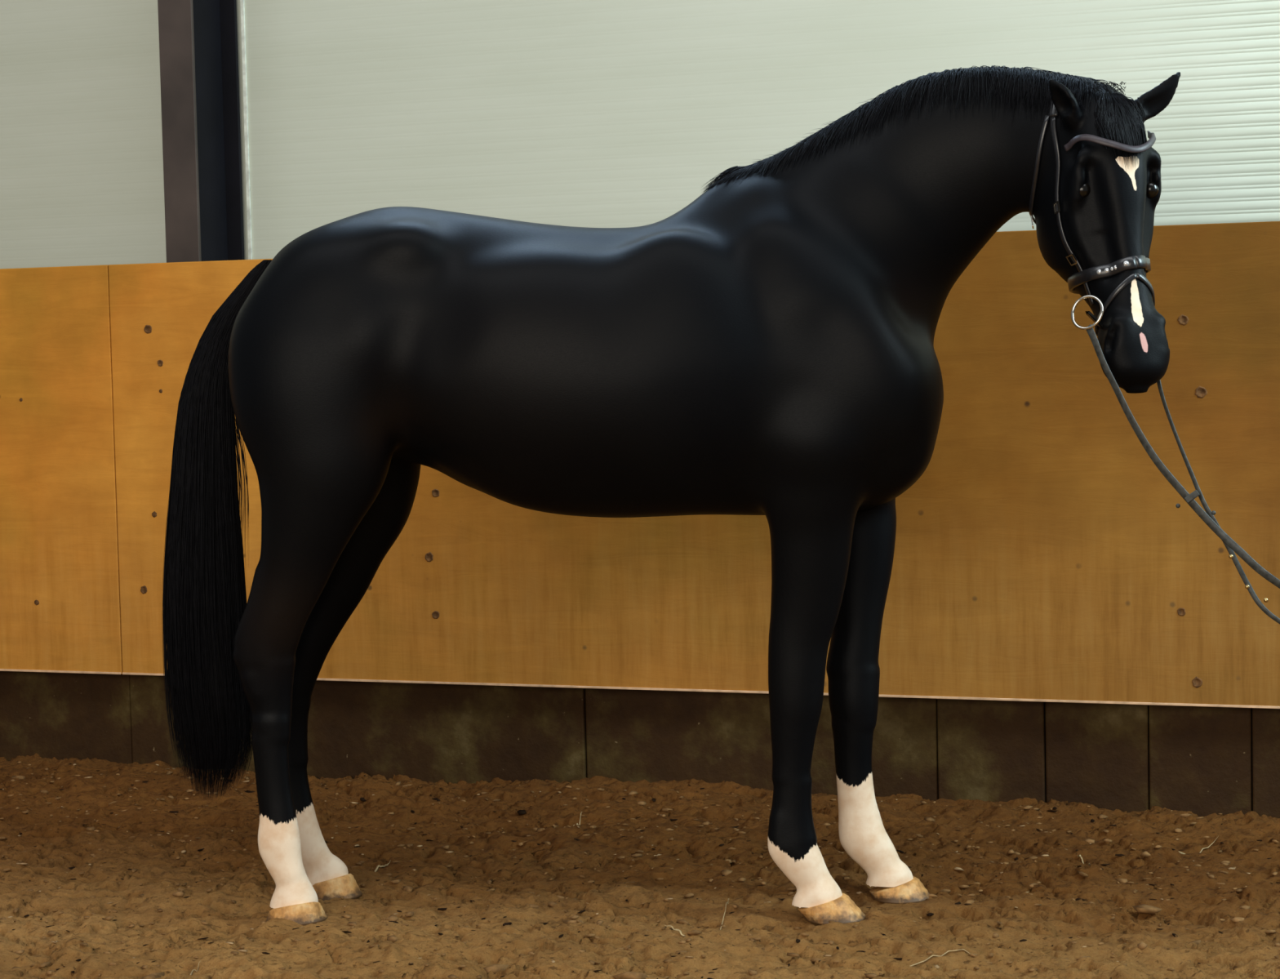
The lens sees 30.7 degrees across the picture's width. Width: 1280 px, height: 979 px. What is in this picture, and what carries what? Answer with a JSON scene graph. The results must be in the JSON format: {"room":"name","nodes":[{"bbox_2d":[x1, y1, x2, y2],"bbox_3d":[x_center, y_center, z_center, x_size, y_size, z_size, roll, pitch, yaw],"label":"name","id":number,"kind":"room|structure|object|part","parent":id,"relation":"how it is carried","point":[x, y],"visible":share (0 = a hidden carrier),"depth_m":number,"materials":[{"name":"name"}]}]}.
{"room":"sports facility","nodes":[
{"label":"sports facility","id":0,"kind":"room"},
{"bbox_2d":[0,0,1279,817],"bbox_3d":[0.528,-0.862,6.966,13.000,3.962,0.407,0,4,19],"label":"wall","id":1,"kind":"structure","parent":0,"point":[1055,626],"depth_m":7.16,"materials":[{"name":"brown wood"}]},
{"bbox_3d":[-2.649,0.752,8.082,2.060,0.625,0.060,0,4,19],"label":"board","id":2,"kind":"part","parent":1,"relation":"part of","materials":[{"name":"brown wood"}]},
{"bbox_3d":[-3.533,-1.751,8.542,4.294,2.201,0.002,0,4,19],"label":"cladding panel","id":3,"kind":"part","parent":1,"relation":"part of","materials":[{"name":"white metal"}]},
{"bbox_2d":[157,0,244,262],"bbox_3d":[-1.450,-1.542,7.647,0.122,4.275,0.300,0,4,19],"label":"steel column","id":4,"kind":"structure","parent":1,"relation":"attached to","point":[198,54],"depth_m":7.66,"materials":[{"name":"black metal"}]},
{"bbox_2d":[240,0,252,259],"bbox_3d":[-1.337,-2.089,7.746,0.012,3.200,0.006,0,4,19],"label":"trim","id":5,"kind":"structure","parent":1,"relation":"attached to","point":[242,2],"depth_m":7.80,"materials":[{"name":"metal"}]},
{"bbox_3d":[-0.919,0.752,7.472,1.603,0.625,0.060,0,4,19],"label":"board","id":6,"kind":"part","parent":1,"relation":"part of","materials":[{"name":"brown wood"}]},
{"bbox_3d":[0.146,0.750,7.107,0.643,0.625,0.060,0,4,19],"label":"board","id":7,"kind":"part","parent":1,"relation":"part of","materials":[{"name":"brown wood"}]},
{"bbox_3d":[2.611,-1.754,6.389,8.686,2.201,0.004,0,4,19],"label":"cladding panel","id":8,"kind":"part","parent":1,"relation":"part of","materials":[{"name":"white metal"}]},
{"bbox_3d":[0.664,0.750,6.921,0.453,0.625,0.060,0,4,19],"label":"board","id":9,"kind":"part","parent":1,"relation":"part of","materials":[{"name":"brown wood"}]},
{"bbox_3d":[1.026,0.750,6.790,0.311,0.625,0.060,0,4,19],"label":"board","id":10,"kind":"part","parent":1,"relation":"part of","materials":[{"name":"brown wood"}]},
{"bbox_3d":[1.316,0.750,6.697,0.292,0.625,0.060,0,4,19],"label":"board","id":11,"kind":"part","parent":1,"relation":"part of","materials":[{"name":"brown wood"}]},
{"bbox_3d":[1.588,0.750,6.597,0.281,0.625,0.060,0,4,19],"label":"board","id":12,"kind":"part","parent":1,"relation":"part of","materials":[{"name":"brown wood"}]},
{"bbox_3d":[2.004,0.750,6.447,0.597,0.625,0.060,0,4,19],"label":"board","id":13,"kind":"part","parent":1,"relation":"part of","materials":[{"name":"brown wood"}]},
{"bbox_2d":[0,752,1279,978],"bbox_3d":[0.097,1.038,5.222,14.150,0.138,10.300,-1,3,0],"label":"floor","id":14,"kind":"structure","parent":0,"point":[1197,905],"depth_m":5.87,"materials":[{"name":"brown soil"}]},
{"bbox_2d":[190,961,199,975],"bbox_3d":[-1.006,1.077,5.184,0.005,0.042,0.082,1,4,35],"label":"straw","id":15,"kind":"object","parent":14,"relation":"on","point":[193,970],"visible":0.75,"depth_m":5.20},
{"bbox_2d":[374,861,390,871],"bbox_3d":[-0.682,0.998,6.184,0.008,0.018,0.115,0,4,18],"label":"straw","id":16,"kind":"object","parent":14,"relation":"on","point":[379,865],"visible":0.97,"depth_m":6.16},
{"bbox_2d":[3,763,1250,970],"bbox_3d":[0.018,0.972,6.360,4.199,0.076,2.666,-1,3,0],"label":"wood shavings","id":17,"kind":"object","parent":14,"relation":"on","point":[182,851],"visible":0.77,"depth_m":5.99},
{"bbox_2d":[0,761,1279,978],"bbox_3d":[0.020,0.976,6.396,4.266,0.088,2.831,-1,3,0],"label":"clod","id":18,"kind":"object","parent":14,"relation":"on","point":[1144,908],"visible":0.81,"depth_m":5.78,"materials":[{"name":"brown soil"}]},
{"bbox_2d":[0,763,1279,978],"bbox_3d":[0.016,0.972,6.396,4.194,0.084,2.755,-1,3,0],"label":"chips","id":19,"kind":"object","parent":14,"relation":"on","point":[520,811],"visible":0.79,"depth_m":5.85,"materials":[{"name":"beige wood"}]},
{"bbox_2d":[161,65,1180,925],"bbox_3d":[0.037,0.020,5.585,2.446,1.990,0.682,-1,3,8],"label":"horse","id":20,"kind":"object","parent":14,"relation":"on","point":[764,345],"visible":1,"depth_m":5.37},
{"bbox_2d":[1028,78,1155,335],"bbox_3d":[1.031,-0.628,5.248,0.256,0.600,0.384,-2,4,-13],"label":"bridle","id":21,"kind":"object","parent":20,"relation":"on","point":[1082,277],"visible":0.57,"depth_m":5.16,"materials":[{"name":"black leather"}]},
{"bbox_2d":[1086,324,1279,623],"bbox_3d":[1.256,-0.001,5.082,0.536,0.730,0.199,0,4,20],"label":"reins","id":22,"kind":"object","parent":21,"relation":"hanging from","point":[1207,517],"visible":0.95,"depth_m":5.02,"materials":[{"name":"grey leather"}]},
{"bbox_2d":[665,924,685,937],"bbox_3d":[0.082,1.020,5.388,0.010,0.019,0.067,-4,5,-42],"label":"straw","id":23,"kind":"object","parent":14,"relation":"on","point":[673,929],"visible":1,"depth_m":5.38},
{"bbox_2d":[720,897,728,929],"bbox_3d":[0.205,1.003,5.580,0.005,0.026,0.325,-1,3,6],"label":"straw","id":24,"kind":"object","parent":14,"relation":"on","point":[728,898],"visible":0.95,"depth_m":5.52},
{"bbox_2d":[910,948,973,965],"bbox_3d":[0.679,1.035,5.161,0.198,0.026,0.007,-3,4,-26],"label":"straw","id":25,"kind":"object","parent":14,"relation":"on","point":[948,951],"visible":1,"depth_m":5.15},
{"bbox_2d":[1178,836,1217,853],"bbox_3d":[1.460,0.969,6.188,0.224,0.071,0.008,-4,4,-36],"label":"straw","id":26,"kind":"object","parent":14,"relation":"on","point":[1202,849],"visible":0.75,"depth_m":6.22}
]}

